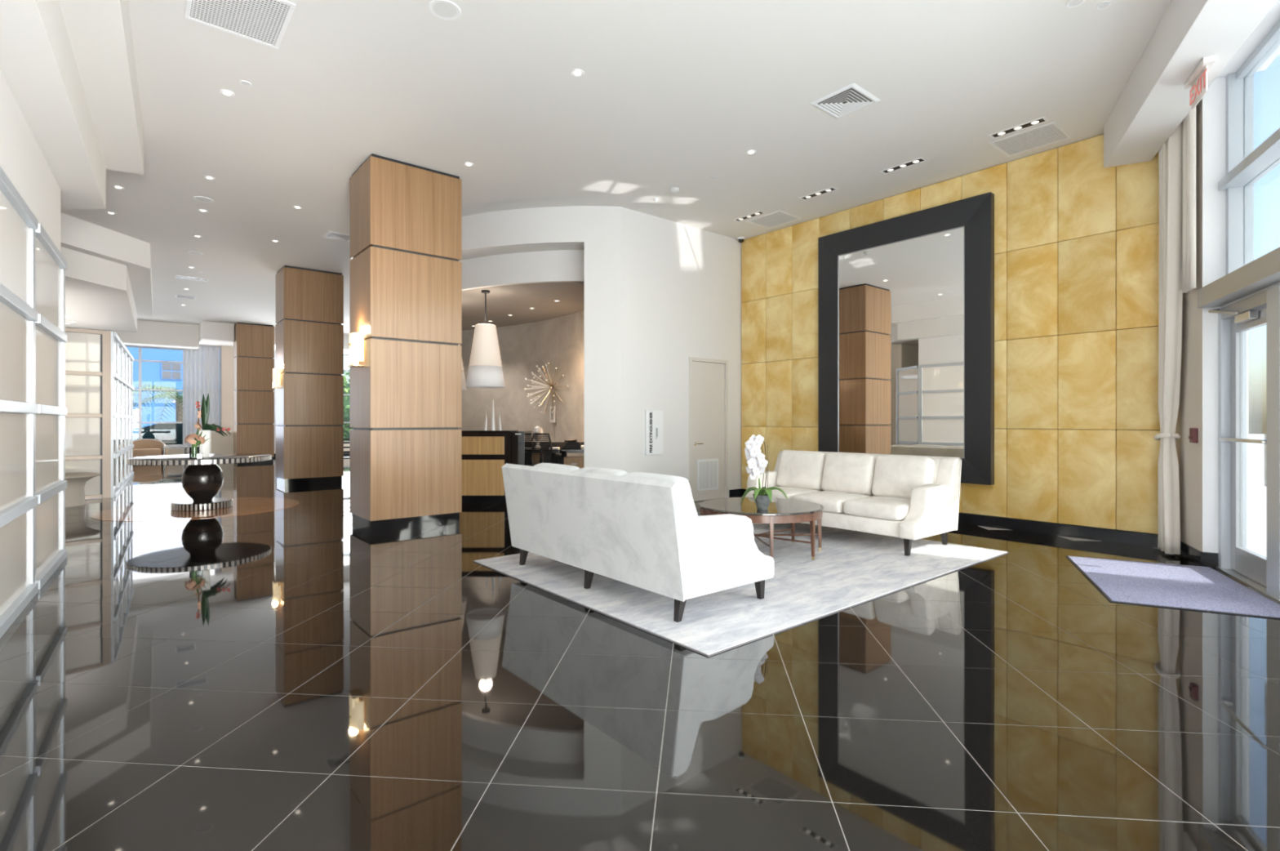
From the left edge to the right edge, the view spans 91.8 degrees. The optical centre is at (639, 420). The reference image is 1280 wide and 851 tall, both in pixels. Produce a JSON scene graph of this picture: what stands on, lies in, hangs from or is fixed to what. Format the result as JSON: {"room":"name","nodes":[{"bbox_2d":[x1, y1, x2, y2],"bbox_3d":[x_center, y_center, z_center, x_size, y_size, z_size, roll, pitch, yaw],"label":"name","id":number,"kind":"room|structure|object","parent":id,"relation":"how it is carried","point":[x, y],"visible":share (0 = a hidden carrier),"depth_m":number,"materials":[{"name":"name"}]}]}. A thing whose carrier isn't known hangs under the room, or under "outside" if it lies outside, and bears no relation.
{"room":"lobby","nodes":[
{"label":"lobby","id":0,"kind":"room"},
{"bbox_2d":[0,70,60,252],"bbox_3d":[-2.567,-1.820,1.885,0.120,0.700,9.600,0,0,-37],"label":"wall","id":1,"kind":"structure","parent":0,"point":[22,160],"depth_m":4.46,"materials":[{"name":"white paint"}]},
{"bbox_2d":[0,0,106,208],"bbox_3d":[-3.265,-2.375,1.347,2.990,0.450,11.440,0,0,-40],"label":"ceiling beam","id":2,"kind":"structure","parent":1,"relation":"attached to","point":[38,66],"depth_m":4.20,"materials":[{"name":"white paint"}]},
{"bbox_2d":[219,346,234,431],"bbox_3d":[-13.789,-0.875,20.878,0.560,4.250,0.550,0,0,-40],"label":"wall pier","id":3,"kind":"object","parent":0,"point":[226,353],"visible":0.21,"depth_m":20.61,"materials":[{"name":"beige paint"}]},
{"bbox_2d":[167,443,349,454],"bbox_3d":[-13.632,1.030,21.236,12.500,0.440,0.200,0,0,-40],"label":"wall","id":4,"kind":"structure","parent":0,"point":[170,451],"depth_m":20.01,"materials":[{"name":"beige paint"}]},
{"bbox_2d":[133,347,349,445],"bbox_3d":[-13.625,-0.870,21.229,12.370,3.360,0.120,0,0,-40],"label":"window","id":5,"kind":"structure","parent":4,"relation":"in","point":[139,360],"depth_m":19.48,"materials":[{"name":"grey metal"}]},
{"bbox_2d":[458,310,584,455],"bbox_3d":[-2.229,-0.450,12.352,1.089,3.400,6.709,0,0,-45],"label":"wall","id":6,"kind":"structure","parent":0,"point":[560,340],"depth_m":12.79,"materials":[{"name":"grey paint"}]},
{"bbox_2d":[524,360,568,413],"bbox_3d":[-1.924,-0.669,12.144,0.576,1.048,1.102,0,0,-40],"label":"starburst sculpture","id":7,"kind":"object","parent":6,"relation":"attached to","point":[551,387],"visible":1,"depth_m":12.23,"materials":[{"name":"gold metal"}]},
{"bbox_2d":[550,405,555,422],"bbox_3d":[-1.743,-0.135,12.358,0.030,0.330,0.170,0,0,-41],"label":"wall plaque","id":8,"kind":"object","parent":6,"relation":"attached to","point":[552,415],"visible":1,"depth_m":12.33,"materials":[{"name":"white ceramic"}]},
{"bbox_2d":[462,281,584,329],"bbox_3d":[-2.873,-2.080,11.770,2.768,0.060,6.449,0,0,-40],"label":"ceiling","id":9,"kind":"structure","parent":0,"point":[516,300],"depth_m":10.80,"materials":[{"name":"grey paint"}]},
{"bbox_2d":[458,344,466,390],"bbox_3d":[-3.245,-1.289,10.500,0.604,1.518,0.604,0,0,-40],"label":"pendant lamp","id":10,"kind":"object","parent":9,"relation":"hanging from","point":[464,383],"visible":0.11,"depth_m":10.46,"materials":[{"name":"white fabric"}]},
{"bbox_2d":[466,289,505,388],"bbox_3d":[-2.428,-1.289,9.750,0.604,1.518,0.604,0,0,-40],"label":"pendant lamp","id":11,"kind":"object","parent":9,"relation":"hanging from","point":[485,371],"visible":1,"depth_m":9.57,"materials":[{"name":"white fabric"}]},
{"bbox_2d":[584,205,621,470],"bbox_3d":[-0.522,-0.875,8.721,0.523,4.250,0.128,0,0,-3],"label":"wall","id":12,"kind":"structure","parent":0,"point":[602,224],"depth_m":8.66,"materials":[{"name":"white paint"}]},
{"bbox_2d":[459,249,584,290],"bbox_3d":[-2.122,-2.315,9.618,3.704,0.530,0.549,0,0,23],"label":"trim","id":13,"kind":"structure","parent":12,"relation":"attached to","point":[562,265],"depth_m":9.19,"materials":[{"name":"white paint"}]},
{"bbox_2d":[462,205,584,253],"bbox_3d":[-2.433,-2.750,9.291,3.534,0.500,0.497,0,0,26],"label":"trim","id":14,"kind":"structure","parent":12,"relation":"attached to","point":[549,225],"depth_m":8.76,"materials":[{"name":"white paint"}]},
{"bbox_2d":[60,0,1170,333],"bbox_3d":[-5.155,-3.075,9.617,14.270,0.150,29.011,0,0,-40],"label":"ceiling","id":15,"kind":"structure","parent":0,"point":[669,94],"depth_m":5.99,"materials":[{"name":"white paint"}]},
{"bbox_2d":[58,0,143,174],"bbox_3d":[-2.971,-2.795,1.227,3.290,0.450,12.080,0,0,-40],"label":"ceiling beam","id":16,"kind":"structure","parent":15,"relation":"attached to","point":[100,33],"depth_m":4.63,"materials":[{"name":"white paint"}]},
{"bbox_2d":[60,212,152,315],"bbox_3d":[-11.036,-2.795,11.245,3.650,0.450,7.200,0,0,-40],"label":"trim","id":17,"kind":"structure","parent":15,"relation":"attached to","point":[77,234],"depth_m":9.88,"materials":[{"name":"white paint"}]},
{"bbox_2d":[60,246,137,331],"bbox_3d":[-11.212,-2.375,11.223,3.350,0.450,6.910,0,0,-40],"label":"trim","id":18,"kind":"structure","parent":17,"relation":"attached to","point":[99,295],"depth_m":10.66,"materials":[{"name":"white paint"}]},
{"bbox_2d":[65,320,199,350],"bbox_3d":[-16.073,-2.660,18.305,4.900,0.720,1.300,0,0,-40],"label":"trim","id":19,"kind":"structure","parent":15,"relation":"attached to","point":[149,334],"depth_m":18.83,"materials":[{"name":"white paint"}]},
{"bbox_2d":[174,275,208,282],"bbox_3d":[-9.438,-2.996,13.055,0.560,0.008,0.350,0,0,-40],"label":"ceiling vent","id":20,"kind":"object","parent":15,"relation":"in","point":[179,277],"visible":1,"depth_m":13.06,"materials":[{"name":"white metal"}]},
{"bbox_2d":[192,195,213,202],"bbox_3d":[-5.913,-2.997,8.393,0.230,0.006,0.230,0,0,-40],"label":"ceiling speaker","id":21,"kind":"object","parent":15,"relation":"attached to","point":[196,197],"visible":1,"depth_m":8.39,"materials":[{"name":"white paint"}]},
{"bbox_2d":[199,320,233,346],"bbox_3d":[-13.559,-2.745,19.738,0.800,0.550,2.300,0,0,-40],"label":"trim","id":22,"kind":"structure","parent":15,"relation":"attached to","point":[211,334],"depth_m":18.93,"materials":[{"name":"white paint"}]},
{"bbox_2d":[182,346,219,453],"bbox_3d":[-14.352,-0.660,20.288,0.980,3.580,0.069,0,0,-40],"label":"sheer curtain","id":23,"kind":"object","parent":22,"relation":"hanging from","point":[201,366],"visible":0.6,"depth_m":20.24,"materials":[{"name":"fabric"}]},
{"bbox_2d":[183,0,295,48],"bbox_3d":[-2.933,-2.996,4.537,0.610,0.008,0.690,0,0,-40],"label":"ceiling vent","id":24,"kind":"object","parent":15,"relation":"in","point":[264,22],"visible":1,"depth_m":4.59,"materials":[{"name":"white metal"}]},
{"bbox_2d":[226,324,349,355],"bbox_3d":[-10.754,-2.745,22.192,6.650,0.550,2.100,0,0,-40],"label":"trim","id":25,"kind":"structure","parent":15,"relation":"attached to","point":[346,336],"depth_m":21.33,"materials":[{"name":"white paint"}]},
{"bbox_2d":[272,351,277,453],"bbox_3d":[-12.862,-0.660,21.523,1.550,3.580,0.069,0,0,-40],"label":"sheer curtain","id":26,"kind":"object","parent":25,"relation":"hanging from","point":[274,357],"visible":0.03,"depth_m":21.65,"materials":[{"name":"fabric"}]},
{"bbox_2d":[323,231,349,241],"bbox_3d":[-4.883,-2.994,10.065,0.401,0.014,0.401,0,0,-40],"label":"ceiling vent","id":27,"kind":"object","parent":15,"relation":"in","point":[330,234],"visible":0.89,"depth_m":10.04,"materials":[{"name":"grey metal"}]},
{"bbox_2d":[428,0,461,20],"bbox_3d":[-1.424,-2.997,4.523,0.230,0.006,0.230,0,0,-40],"label":"ceiling speaker","id":28,"kind":"object","parent":15,"relation":"attached to","point":[442,11],"visible":1,"depth_m":4.52,"materials":[{"name":"white paint"}]},
{"bbox_2d":[570,68,584,77],"bbox_3d":[-0.538,-2.997,5.345,0.120,0.006,0.120,0,0,-40],"label":"recessed light","id":29,"kind":"object","parent":15,"relation":"in","point":[577,73],"visible":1,"depth_m":5.34,"materials":[{"name":"white paint"}]},
{"bbox_2d":[733,210,765,222],"bbox_3d":[1.599,-2.995,9.090,0.130,0.010,0.520,0,0,-40],"label":"recessed light","id":30,"kind":"object","parent":15,"relation":"in","point":[757,213],"visible":1,"depth_m":9.06,"materials":[{"name":"white paint"}]},
{"bbox_2d":[746,210,802,228],"bbox_3d":[1.996,-2.996,9.237,0.540,0.008,0.620,0,0,-40],"label":"ceiling vent","id":31,"kind":"object","parent":15,"relation":"in","point":[777,218],"visible":1,"depth_m":9.21,"materials":[{"name":"white metal"}]},
{"bbox_2d":[798,186,838,200],"bbox_3d":[2.352,-2.995,8.181,0.130,0.010,0.520,0,0,-40],"label":"recessed light","id":32,"kind":"object","parent":15,"relation":"in","point":[831,188],"visible":1,"depth_m":8.17,"materials":[{"name":"white paint"}]},
{"bbox_2d":[808,82,880,119],"bbox_3d":[1.925,-2.994,5.828,0.471,0.014,0.471,0,0,-40],"label":"ceiling vent","id":33,"kind":"object","parent":15,"relation":"in","point":[851,98],"visible":1,"depth_m":5.81,"materials":[{"name":"grey metal"}]},
{"bbox_2d":[880,156,927,173],"bbox_3d":[3.092,-2.995,7.288,0.130,0.010,0.520,0,0,-40],"label":"recessed light","id":34,"kind":"object","parent":15,"relation":"in","point":[922,159],"visible":1,"depth_m":7.27,"materials":[{"name":"white paint"}]},
{"bbox_2d":[987,116,1048,138],"bbox_3d":[3.870,-2.995,6.348,0.130,0.010,0.520,0,0,-40],"label":"recessed light","id":35,"kind":"object","parent":15,"relation":"in","point":[1014,129],"visible":1,"depth_m":6.34,"materials":[{"name":"white paint"}]},
{"bbox_2d":[988,121,1072,156],"bbox_3d":[4.165,-2.996,6.619,0.540,0.008,0.620,0,0,-40],"label":"ceiling vent","id":36,"kind":"object","parent":15,"relation":"in","point":[1051,133],"visible":1,"depth_m":6.60,"materials":[{"name":"white metal"}]},
{"bbox_2d":[1066,0,1085,8],"bbox_3d":[3.120,-2.997,4.437,0.120,0.006,0.120,0,0,-40],"label":"ceiling speaker","id":37,"kind":"object","parent":15,"relation":"attached to","point":[1073,3],"visible":1,"depth_m":4.45,"materials":[{"name":"white paint"}]},
{"bbox_2d":[1096,0,1111,9],"bbox_3d":[3.346,-2.997,4.471,0.090,0.006,0.090,0,0,-40],"label":"sprinkler","id":38,"kind":"object","parent":15,"relation":"attached to","point":[1100,6],"visible":1,"depth_m":4.47,"materials":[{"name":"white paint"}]},
{"bbox_2d":[0,453,1279,850],"bbox_3d":[-4.354,1.279,9.880,12.700,0.063,29.971,0,0,-40],"label":"floor","id":39,"kind":"structure","parent":0,"point":[302,676],"depth_m":2.71,"materials":[{"name":"grey tile"}]},
{"bbox_2d":[0,166,66,638],"bbox_3d":[-2.687,-0.107,2.108,0.155,2.715,9.100,0,0,-37],"label":"glass wall","id":40,"kind":"structure","parent":39,"relation":"on","point":[33,337],"depth_m":4.40,"materials":[{"name":"white glass"}]},
{"bbox_2d":[65,472,100,506],"bbox_3d":[-8.622,1.025,9.154,1.000,0.450,1.000,0,0,-40],"label":"bench","id":41,"kind":"object","parent":39,"relation":"on","point":[76,482],"visible":0.37,"depth_m":9.13,"materials":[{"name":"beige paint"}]},
{"bbox_2d":[65,327,111,499],"bbox_3d":[-9.496,-0.107,9.153,0.128,2.715,2.620,0,0,41],"label":"glass wall","id":42,"kind":"structure","parent":39,"relation":"on","point":[87,352],"depth_m":9.93,"materials":[{"name":"beige glass"}]},
{"bbox_2d":[111,330,133,497],"bbox_3d":[-10.279,-0.107,12.288,0.155,2.715,5.500,0,0,-37],"label":"glass wall","id":43,"kind":"structure","parent":39,"relation":"on","point":[122,360],"depth_m":11.53,"materials":[{"name":"white glass"}]},
{"bbox_2d":[133,438,167,457],"bbox_3d":[-15.258,0.902,19.151,1.010,0.696,0.805,0,0,-40],"label":"armchair","id":44,"kind":"object","parent":39,"relation":"on","point":[144,446],"visible":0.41,"depth_m":19.18,"materials":[{"name":"beige fabric"}]},
{"bbox_2d":[162,445,188,454],"bbox_3d":[-13.966,1.010,18.630,0.600,0.480,0.500,0,0,-40],"label":"side table","id":45,"kind":"object","parent":39,"relation":"on","point":[185,447],"visible":0.49,"depth_m":18.49,"materials":[{"name":"black wood"}]},
{"bbox_2d":[125,453,271,511],"bbox_3d":[-6.318,0.879,8.959,1.710,0.742,1.710,0,0,-40],"label":"pedestal table","id":46,"kind":"object","parent":39,"relation":"on","point":[202,479],"visible":0.95,"depth_m":8.76,"materials":[{"name":"grey"}]},
{"bbox_2d":[184,426,208,457],"bbox_3d":[-6.139,0.298,8.548,0.258,0.420,0.229,0,0,9],"label":"flower vase","id":47,"kind":"object","parent":46,"relation":"on","point":[197,441],"visible":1,"depth_m":8.53,"materials":[{"name":"clear glass"}]},
{"bbox_2d":[194,393,231,457],"bbox_3d":[-6.062,0.058,8.795,0.404,0.900,0.433,0,0,-40],"label":"flower vase","id":48,"kind":"object","parent":46,"relation":"on","point":[204,448],"visible":0.99,"depth_m":8.74,"materials":[{"name":"white ceramic"}]},
{"bbox_2d":[209,431,233,453],"bbox_3d":[-13.027,0.790,19.331,0.600,0.920,0.300,0,0,-40],"label":"screen","id":49,"kind":"object","parent":39,"relation":"on","point":[219,443],"visible":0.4,"depth_m":19.21,"materials":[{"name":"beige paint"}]},
{"bbox_2d":[233,322,274,461],"bbox_3d":[-12.113,-0.875,19.443,0.990,4.250,0.800,0,0,-40],"label":"column","id":50,"kind":"structure","parent":39,"relation":"on","point":[253,344],"depth_m":19.12,"materials":[{"name":"brown wood"}]},
{"bbox_2d":[275,265,343,485],"bbox_3d":[-6.709,-0.875,12.590,1.070,4.250,0.850,0,0,-40],"label":"column","id":51,"kind":"structure","parent":39,"relation":"on","point":[309,303],"depth_m":12.24,"materials":[{"name":"brown wood"}]},
{"bbox_2d":[271,368,280,388],"bbox_3d":[-7.157,-0.838,12.186,0.135,0.385,0.346,0,0,-40],"label":"wall sconce","id":52,"kind":"object","parent":51,"relation":"attached to","point":[276,374],"visible":1,"depth_m":12.08,"materials":[{"name":"white glass"}]},
{"bbox_2d":[349,153,462,532],"bbox_3d":[-2.866,-0.875,7.590,1.070,4.250,0.834,0,0,-40],"label":"column","id":53,"kind":"structure","parent":39,"relation":"on","point":[406,219],"depth_m":7.25,"materials":[{"name":"brown wood"}]},
{"bbox_2d":[347,332,364,367],"bbox_3d":[-3.296,-0.818,7.165,0.135,0.385,0.346,0,0,-40],"label":"wall sconce","id":54,"kind":"object","parent":53,"relation":"attached to","point":[356,344],"visible":1,"depth_m":7.06,"materials":[{"name":"white glass"}]},
{"bbox_2d":[462,430,531,503],"bbox_3d":[-2.772,0.698,9.680,2.055,1.105,0.640,0,0,0],"label":"reception desk","id":55,"kind":"object","parent":39,"relation":"on","point":[484,452],"visible":0.47,"depth_m":9.38,"materials":[{"name":"black"}]},
{"bbox_2d":[462,430,518,431],"bbox_3d":[-2.877,0.152,9.665,1.845,0.015,0.610,0,0,0],"label":"countertop","id":56,"kind":"structure","parent":55,"relation":"on","point":[462,430],"depth_m":9.36,"materials":[{"name":"black"}]},
{"bbox_2d":[491,399,495,430],"bbox_3d":[-2.278,-0.095,9.620,0.060,0.480,0.060,0,0,-40],"label":"ornament","id":57,"kind":"object","parent":55,"relation":"on","point":[493,414],"visible":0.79,"depth_m":9.60,"materials":[{"name":"white ceramic"}]},
{"bbox_2d":[531,432,561,466],"bbox_3d":[-1.617,0.723,10.357,0.580,1.051,0.557,0,0,0],"label":"office chair","id":58,"kind":"object","parent":39,"relation":"on","point":[540,457],"visible":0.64,"depth_m":10.11,"materials":[{"name":"black"}]},
{"bbox_2d":[531,441,584,467],"bbox_3d":[-2.080,0.815,10.975,2.240,0.870,0.550,0,0,0],"label":"desk","id":59,"kind":"object","parent":39,"relation":"on","point":[575,460],"depth_m":10.75,"materials":[{"name":"black wood"}]},
{"bbox_2d":[532,426,543,448],"bbox_3d":[-1.820,0.290,11.030,0.200,0.400,0.200,0,0,-40],"label":"sculpture","id":60,"kind":"object","parent":59,"relation":"on","point":[537,428],"visible":0.51,"depth_m":10.96,"materials":[{"name":"white"}]},
{"bbox_2d":[531,448,584,453],"bbox_3d":[-2.080,0.520,10.975,2.240,0.060,0.550,0,0,0],"label":"countertop","id":61,"kind":"structure","parent":59,"relation":"on","point":[554,451],"depth_m":10.70,"materials":[{"name":"black"}]},
{"bbox_2d":[562,439,581,448],"bbox_3d":[-1.199,0.404,10.921,0.334,0.173,0.198,0,0,0],"label":"desk phone","id":62,"kind":"object","parent":59,"relation":"on","point":[571,443],"visible":0.92,"depth_m":10.85,"materials":[{"name":"black plastic"}]},
{"bbox_2d":[472,522,1008,656],"bbox_3d":[1.008,1.244,5.704,4.080,0.010,2.900,0,0,-40],"label":"area rug","id":63,"kind":"object","parent":39,"relation":"on","point":[851,568],"visible":0.68,"depth_m":4.68,"materials":[{"name":"grey carpet"}]},
{"bbox_2d":[502,462,773,622],"bbox_3d":[-0.130,0.797,4.814,0.968,0.884,2.170,0,0,-40],"label":"sofa","id":64,"kind":"object","parent":63,"relation":"on","point":[646,531],"visible":1,"depth_m":4.12,"materials":[{"name":"beige fabric"}]},
{"bbox_2d":[533,462,580,471],"bbox_3d":[-0.669,0.584,5.173,0.221,0.459,0.604,-20,14,-39],"label":"cushion","id":65,"kind":"object","parent":64,"relation":"on","point":[552,465],"depth_m":5.06,"materials":[{"name":"beige fabric"}]},
{"bbox_2d":[574,467,627,475],"bbox_3d":[-0.273,0.584,4.695,0.221,0.459,0.604,-20,12,-38],"label":"cushion","id":66,"kind":"object","parent":64,"relation":"on","point":[597,470],"depth_m":4.57,"materials":[{"name":"beige fabric"}]},
{"bbox_2d":[623,471,692,494],"bbox_3d":[0.122,0.584,4.218,0.221,0.459,0.604,-20,13,-38],"label":"cushion","id":67,"kind":"object","parent":64,"relation":"on","point":[634,474],"depth_m":4.10,"materials":[{"name":"beige fabric"}]},
{"bbox_2d":[698,497,824,559],"bbox_3d":[1.154,1.019,5.943,1.170,0.440,1.170,0,0,-40],"label":"coffee table","id":68,"kind":"object","parent":63,"relation":"on","point":[780,510],"visible":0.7,"depth_m":5.62,"materials":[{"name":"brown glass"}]},
{"bbox_2d":[740,434,787,509],"bbox_3d":[1.134,0.461,5.615,0.400,0.676,0.410,0,0,-40],"label":"potted orchid","id":69,"kind":"object","parent":68,"relation":"on","point":[756,460],"visible":1,"depth_m":5.61,"materials":[{"name":"plant"}]},
{"bbox_2d":[742,449,961,555],"bbox_3d":[2.175,0.797,6.762,0.968,0.883,2.170,0,0,-40],"label":"sofa","id":70,"kind":"object","parent":63,"relation":"on","point":[909,498],"visible":0.88,"depth_m":6.29,"materials":[{"name":"beige fabric"}]},
{"bbox_2d":[747,486,820,498],"bbox_3d":[1.677,0.864,7.154,0.683,0.183,0.608,0,0,-40],"label":"seat cushion","id":71,"kind":"object","parent":70,"relation":"on","point":[789,491],"depth_m":7.00,"materials":[{"name":"beige fabric"}]},
{"bbox_2d":[776,450,826,490],"bbox_3d":[1.923,0.584,7.358,0.221,0.459,0.604,20,-13,-39],"label":"cushion","id":72,"kind":"object","parent":70,"relation":"on","point":[802,469],"depth_m":7.25,"materials":[{"name":"beige fabric"}]},
{"bbox_2d":[791,490,871,512],"bbox_3d":[2.072,0.864,6.677,0.683,0.183,0.608,0,0,-40],"label":"seat cushion","id":73,"kind":"object","parent":70,"relation":"on","point":[833,501],"depth_m":6.49,"materials":[{"name":"beige fabric"}]},
{"bbox_2d":[821,452,876,495],"bbox_3d":[2.318,0.584,6.881,0.221,0.459,0.604,20,-12,-38],"label":"cushion","id":74,"kind":"object","parent":70,"relation":"on","point":[845,473],"depth_m":6.78,"materials":[{"name":"beige fabric"}]},
{"bbox_2d":[843,495,911,520],"bbox_3d":[2.467,0.864,6.199,0.683,0.183,0.608,0,0,-40],"label":"seat cushion","id":75,"kind":"object","parent":70,"relation":"on","point":[875,508],"depth_m":6.01,"materials":[{"name":"beige fabric"}]},
{"bbox_2d":[871,454,934,498],"bbox_3d":[2.714,0.584,6.404,0.221,0.459,0.604,19,-13,-36],"label":"cushion","id":76,"kind":"object","parent":70,"relation":"on","point":[892,476],"depth_m":6.33,"materials":[{"name":"beige fabric"}]},
{"bbox_2d":[1066,555,1279,618],"bbox_3d":[4.055,1.245,4.787,1.025,0.009,1.590,0,0,25],"label":"entrance mat","id":77,"kind":"object","parent":39,"relation":"on","point":[1189,587],"visible":1,"depth_m":4.62,"materials":[{"name":"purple carpet"}]},
{"bbox_2d":[621,207,742,497],"bbox_3d":[0.758,-0.875,9.666,2.860,4.250,0.200,0,0,-40],"label":"wall","id":78,"kind":"structure","parent":0,"point":[681,283],"depth_m":9.29,"materials":[{"name":"white paint"}]},
{"bbox_2d":[644,409,662,454],"bbox_3d":[0.216,0.165,9.050,0.330,0.650,0.054,0,0,-40],"label":"fire extinguisher cabinet","id":79,"kind":"object","parent":78,"relation":"attached to","point":[653,418],"visible":1,"depth_m":9.03,"materials":[{"name":"white metal"}]},
{"bbox_2d":[688,356,728,501],"bbox_3d":[1.072,0.133,9.820,0.860,2.235,0.164,0,0,-40],"label":"door","id":80,"kind":"structure","parent":78,"relation":"in","point":[708,377],"depth_m":9.80,"materials":[{"name":"white paint"}]},
{"bbox_2d":[697,457,718,490],"bbox_3d":[1.075,0.845,9.800,0.480,0.490,0.010,0,0,-40],"label":"grille","id":81,"kind":"object","parent":80,"relation":"attached to","point":[707,468],"depth_m":9.78,"materials":[{"name":"white metal"}]},
{"bbox_2d":[728,488,740,497],"bbox_3d":[0.700,1.185,9.478,2.490,0.130,0.015,0,0,-40],"label":"baseboard","id":82,"kind":"structure","parent":78,"relation":"attached to","point":[732,492],"depth_m":10.18,"materials":[{"name":"black stone"}]},
{"bbox_2d":[741,134,1159,533],"bbox_3d":[3.561,-1.125,8.281,0.350,4.750,5.910,0,0,-40],"label":"wall","id":83,"kind":"structure","parent":0,"point":[1077,422],"depth_m":6.84,"materials":[{"name":"yellow stone"}]},
{"bbox_2d":[817,191,994,484],"bbox_3d":[3.376,-0.960,8.147,0.104,3.410,2.340,0,0,-40],"label":"framed mirror","id":84,"kind":"object","parent":83,"relation":"attached to","point":[906,302],"visible":0.8,"depth_m":7.97,"materials":[{"name":"grey paint"}]},
{"bbox_2d":[838,226,963,457],"bbox_3d":[3.367,-0.950,8.139,0.010,2.800,1.730,0,0,-40],"label":"mirror glass","id":85,"kind":"object","parent":84,"relation":"on","point":[900,300],"depth_m":8.06,"materials":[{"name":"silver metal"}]},
{"bbox_2d":[740,488,1158,547],"bbox_3d":[3.454,1.185,8.154,0.056,0.130,5.552,0,0,-40],"label":"baseboard","id":86,"kind":"structure","parent":83,"relation":"attached to","point":[1144,539],"depth_m":6.74,"materials":[{"name":"black stone"}]},
{"bbox_2d":[1103,0,1276,168],"bbox_3d":[1.604,-3.055,-0.415,0.383,0.950,14.860,0,0,26],"label":"soffit","id":87,"kind":"object","parent":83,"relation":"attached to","point":[1154,100],"depth_m":4.70,"materials":[{"name":"white paint"}]},
{"bbox_2d":[1184,54,1215,109],"bbox_3d":[4.110,-2.465,4.554,0.070,0.229,0.390,0,0,26],"label":"exit sign","id":88,"kind":"object","parent":87,"relation":"attached to","point":[1197,80],"visible":1,"depth_m":4.51,"materials":[{"name":"white plastic"}]},
{"bbox_2d":[1175,0,1279,551],"bbox_3d":[2.087,-1.125,-0.654,0.400,4.750,14.860,0,0,26],"label":"wall","id":89,"kind":"structure","parent":0,"point":[1189,455],"depth_m":5.45,"materials":[{"name":"beige paint"}]},
{"bbox_2d":[1153,120,1182,554],"bbox_3d":[4.930,-1.065,5.757,0.194,4.570,0.460,0,0,26],"label":"curtain","id":90,"kind":"object","parent":89,"relation":"hanging from","point":[1171,154],"visible":0.89,"depth_m":5.71,"materials":[{"name":"beige fabric"}]},
{"bbox_2d":[1188,427,1198,442],"bbox_3d":[4.860,0.125,5.449,0.050,0.130,0.080,0,0,26],"label":"fire alarm pull station","id":91,"kind":"object","parent":89,"relation":"attached to","point":[1193,432],"visible":1,"depth_m":5.42,"materials":[{"name":"red plastic"}]},
{"bbox_2d":[1179,540,1217,568],"bbox_3d":[5.053,1.185,5.643,0.156,0.130,0.820,0,0,26],"label":"baseboard","id":92,"kind":"structure","parent":89,"relation":"attached to","point":[1199,557],"depth_m":5.35,"materials":[{"name":"black stone"}]},
{"bbox_2d":[1202,76,1226,552],"bbox_3d":[4.934,-0.830,5.261,0.250,4.160,0.013,0,0,26],"label":"trim","id":93,"kind":"structure","parent":89,"relation":"attached to","point":[1214,100],"depth_m":5.29,"materials":[{"name":"white paint"}]},
{"bbox_2d":[1197,20,1279,308],"bbox_3d":[1.845,-1.930,-1.008,0.340,1.960,14.012,0,0,26],"label":"window","id":94,"kind":"structure","parent":89,"relation":"in","point":[1245,277],"depth_m":5.13,"materials":[{"name":"grey metal"}]},
{"bbox_3d":[2.006,-3.500,-0.614,13.828,0.100,6.610,0,0,-40],"label":"ceiling","id":95,"kind":"structure","parent":0,"visible":0},
{"bbox_2d":[1182,106,1195,293],"bbox_3d":[4.797,-2.270,5.423,0.044,2.260,0.236,0,0,27],"label":"curtain","id":96,"kind":"object","parent":95,"relation":"hanging from","point":[1189,121],"visible":0.65,"depth_m":5.34,"materials":[{"name":"beige fabric"}]},
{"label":"window","id":97,"kind":"structure","parent":0,"visible":0},
{"bbox_2d":[1208,283,1279,603],"bbox_3d":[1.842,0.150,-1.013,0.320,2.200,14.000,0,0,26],"label":"door","id":98,"kind":"structure","parent":97,"relation":"in","point":[1261,573],"depth_m":5.05,"materials":[{"name":"silver metal"}]},
{"label":"outside","id":99,"kind":"structure","parent":0,"visible":0},
{"bbox_2d":[1248,433,1266,556],"bbox_3d":[1.982,1.420,21.120,150.000,0.160,190.000,0,0,-40],"label":"ground","id":100,"kind":"structure","parent":99,"point":[1257,490],"depth_m":10.72,"materials":[{"name":"white"}]},
{"bbox_2d":[126,346,182,439],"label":"window","id":101,"kind":"structure","parent":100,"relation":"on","point":[160,374],"depth_m":37.81,"materials":[{"name":"blue"}]},
{"bbox_2d":[133,383,182,422],"bbox_3d":[-19.525,-0.087,26.357,4.456,2.872,4.482,0,0,-9],"label":"palm tree","id":102,"kind":"object","parent":100,"relation":"on","point":[179,398],"visible":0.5,"depth_m":26.39,"materials":[{"name":"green plant"}]},
{"bbox_2d":[137,422,182,444],"bbox_3d":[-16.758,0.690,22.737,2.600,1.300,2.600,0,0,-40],"label":"car","id":103,"kind":"object","parent":100,"relation":"on","point":[167,433],"visible":0.3,"depth_m":21.61,"materials":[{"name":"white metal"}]},
{"bbox_2d":[341,371,352,440],"bbox_3d":[-13.264,-0.459,26.996,5.182,3.598,1.722,0,0,-40],"label":"hedge","id":104,"kind":"object","parent":100,"relation":"on","point":[346,386],"visible":0.05,"depth_m":27.13,"materials":[{"name":"green plant"}]},
{"bbox_3d":[-4.271,-0.875,12.347,2.295,4.250,3.726,0,0,-40],"label":"wall","id":105,"kind":"structure","parent":0,"visible":0},
{"bbox_2d":[461,244,584,260],"bbox_3d":[-2.192,-2.540,9.457,3.975,0.080,0.759,0,0,23],"label":"trim","id":106,"kind":"structure","parent":105,"relation":"attached to","point":[568,246],"depth_m":9.08,"materials":[{"name":"white paint"}]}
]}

